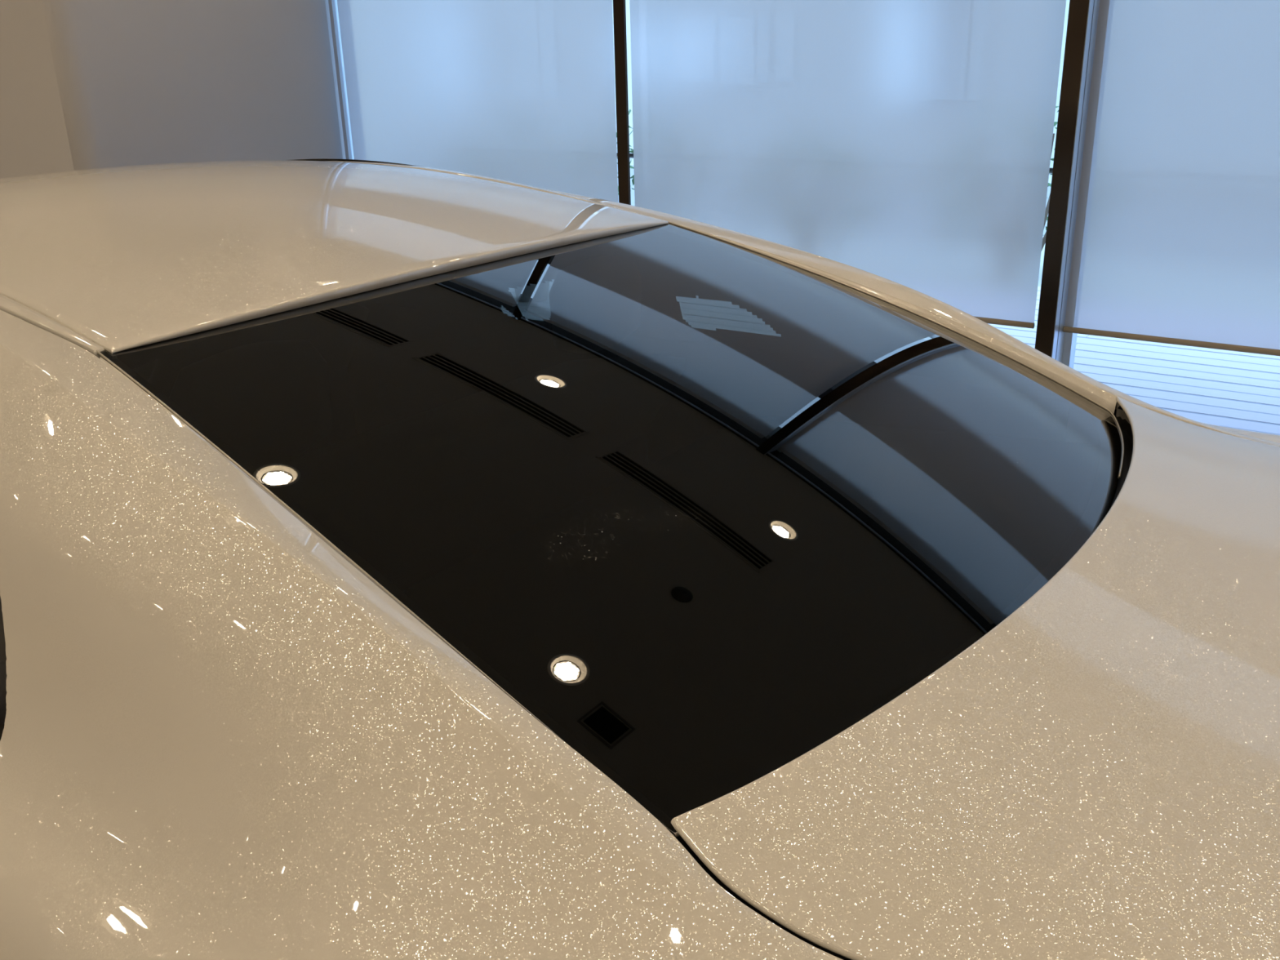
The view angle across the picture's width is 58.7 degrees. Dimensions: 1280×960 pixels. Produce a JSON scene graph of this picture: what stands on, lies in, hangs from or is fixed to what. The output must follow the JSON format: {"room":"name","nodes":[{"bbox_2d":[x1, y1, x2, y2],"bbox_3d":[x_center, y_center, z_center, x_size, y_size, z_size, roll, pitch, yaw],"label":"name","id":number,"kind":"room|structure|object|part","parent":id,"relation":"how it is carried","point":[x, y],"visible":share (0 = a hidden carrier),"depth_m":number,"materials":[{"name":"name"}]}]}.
{"room":"car showroom","nodes":[
{"label":"car showroom","id":0,"kind":"room"},
{"bbox_2d":[0,0,346,177],"bbox_3d":[-3.963,-2.872,6.873,4.450,3.956,1.640,13,25,33],"label":"wall","id":1,"kind":"structure","parent":0,"point":[85,84],"depth_m":5.59,"materials":[{"name":"white paint"}]},
{"bbox_2d":[328,0,354,159],"bbox_3d":[-1.626,-2.599,6.188,0.027,3.816,0.150,13,25,33],"label":"trim","id":2,"kind":"structure","parent":1,"relation":"attached to","point":[333,8],"depth_m":6.27,"materials":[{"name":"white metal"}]},
{"bbox_2d":[995,290,1279,435],"bbox_3d":[2.892,-0.489,5.984,22.000,0.196,3.480,13,25,33],"label":"ground","id":3,"kind":"structure","parent":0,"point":[1038,291],"depth_m":5.83,"materials":[{"name":"grey"}]},
{"bbox_2d":[987,286,1279,434],"bbox_3d":[3.314,-0.497,5.698,17.000,0.004,3.476,13,25,33],"label":"window","id":4,"kind":"structure","parent":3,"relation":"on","point":[1226,422],"depth_m":5.82,"materials":[{"name":"glass"}]},
{"label":"ceiling","id":5,"kind":"structure","parent":0,"visible":0},
{"bbox_3d":[3.318,-3.223,2.128,12.500,0.022,0.200,13,25,33],"label":"trim","id":6,"kind":"structure","parent":5,"relation":"attached to","visible":0},
{"bbox_2d":[337,0,617,202],"bbox_3d":[-0.887,-2.639,5.552,1.845,3.197,0.040,13,25,33],"label":"roller blind","id":7,"kind":"object","parent":6,"relation":"hanging from","point":[520,91],"visible":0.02,"depth_m":5.72,"materials":[{"name":"fabric"}]},
{"bbox_2d":[629,0,1066,328],"bbox_3d":[0.732,-2.272,4.468,1.926,3.197,0.040,13,25,33],"label":"roller blind","id":8,"kind":"object","parent":6,"relation":"hanging from","point":[907,143],"visible":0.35,"depth_m":4.67,"materials":[{"name":"fabric"}]},
{"bbox_2d":[1062,0,1279,355],"bbox_3d":[2.351,-1.905,3.385,1.806,3.197,0.040,13,25,33],"label":"roller blind","id":9,"kind":"object","parent":6,"relation":"hanging from","point":[1176,238],"visible":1,"depth_m":4.04,"materials":[{"name":"fabric"}]},
{"bbox_3d":[-1.549,1.622,0.568,16.950,0.120,11.300,13,25,33],"label":"floor","id":10,"kind":"structure","parent":0,"visible":0},
{"bbox_2d":[613,0,631,204],"bbox_3d":[-0.093,-2.184,4.982,0.058,3.816,0.015,13,25,33],"label":"trim","id":11,"kind":"structure","parent":10,"relation":"on","point":[619,6],"depth_m":5.15,"materials":[{"name":"brown metal"}]},
{"bbox_2d":[0,158,1279,959],"bbox_3d":[-1.081,0.071,2.438,5.355,1.440,1.868,13,25,33],"label":"car","id":12,"kind":"object","parent":10,"relation":"on","point":[397,561],"visible":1,"depth_m":1.03,"materials":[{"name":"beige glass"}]},
{"bbox_3d":[-1.394,-0.289,1.799,1.950,0.230,0.050,12,25,32],"label":"drip moulding","id":13,"kind":"part","parent":12,"relation":"part of","materials":[{"name":"white paint"}]},
{"bbox_3d":[-1.040,-0.470,2.192,2.031,0.257,1.173,13,25,33],"label":"roof panel","id":14,"kind":"part","parent":12,"relation":"part of","materials":[{"name":"white paint"}]},
{"bbox_3d":[-0.202,0.071,1.027,0.933,0.261,0.286,6,22,18],"label":"glass moulding","id":15,"kind":"part","parent":12,"relation":"part of","materials":[{"name":"beige"}]},
{"bbox_3d":[-0.751,-0.625,2.646,1.950,0.230,0.050,13,25,34],"label":"drip moulding","id":16,"kind":"part","parent":12,"relation":"part of","materials":[{"name":"white paint"}]},
{"bbox_3d":[0.450,-0.269,1.885,0.286,0.261,0.933,-17,26,-35],"label":"glass moulding","id":17,"kind":"part","parent":12,"relation":"part of","materials":[{"name":"beige"}]},
{"bbox_3d":[0.683,0.141,1.126,0.724,0.077,1.300,13,25,33],"label":"boot lid","id":18,"kind":"part","parent":12,"relation":"part of","materials":[{"name":"white paint"}]},
{"bbox_2d":[1035,0,1099,368],"bbox_3d":[1.596,-1.845,3.969,0.098,3.816,0.220,13,25,33],"label":"window frame","id":19,"kind":"structure","parent":10,"relation":"on","point":[1082,18],"depth_m":4.17,"materials":[{"name":"brown metal"}]},
{"label":"outside","id":20,"kind":"structure","parent":0,"visible":0},
{"bbox_2d":[617,153,1053,286],"bbox_3d":[13.911,-5.572,18.895,60.000,0.170,31.900,13,25,33],"label":"pavement","id":21,"kind":"structure","parent":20,"point":[631,155],"depth_m":9.75,"materials":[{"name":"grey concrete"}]},
{"bbox_2d":[616,109,634,193],"bbox_3d":[0.355,-2.637,9.905,1.443,1.270,1.526,13,25,33],"label":"shrub","id":22,"kind":"object","parent":21,"relation":"on","point":[629,110],"visible":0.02,"depth_m":9.67,"materials":[{"name":"green plant"}]},
{"bbox_2d":[616,135,634,195],"bbox_3d":[-0.730,-2.889,10.703,1.350,1.231,1.297,-4,21,-6],"label":"shrub","id":23,"kind":"object","parent":21,"relation":"on","point":[633,180],"visible":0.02,"depth_m":10.73,"materials":[{"name":"green plant"}]},
{"bbox_2d":[612,0,1069,168],"bbox_3d":[8.120,-11.313,15.618,52.000,13.000,8.100,13,25,33],"label":"building","id":24,"kind":"structure","parent":21,"relation":"on","point":[627,2],"depth_m":18.51,"materials":[{"name":"grey"}]},
{"bbox_2d":[1041,106,1058,249],"bbox_3d":[3.026,-2.236,8.562,1.420,1.339,1.324,2,21,10],"label":"shrub","id":25,"kind":"object","parent":21,"relation":"on","point":[1055,122],"visible":0.03,"depth_m":8.72,"materials":[{"name":"green plant"}]},
{"bbox_3d":[3.026,-2.099,8.609,0.712,1.050,0.709,13,25,33],"label":"stem","id":26,"kind":"part","parent":25,"relation":"part of","materials":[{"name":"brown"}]},
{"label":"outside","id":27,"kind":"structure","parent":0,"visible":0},
{"bbox_2d":[617,164,1051,238],"bbox_3d":[7.393,-2.258,10.280,60.000,0.020,4.500,13,25,33],"label":"road","id":28,"kind":"structure","parent":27,"point":[632,171],"depth_m":13.96,"materials":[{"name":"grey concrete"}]}
]}

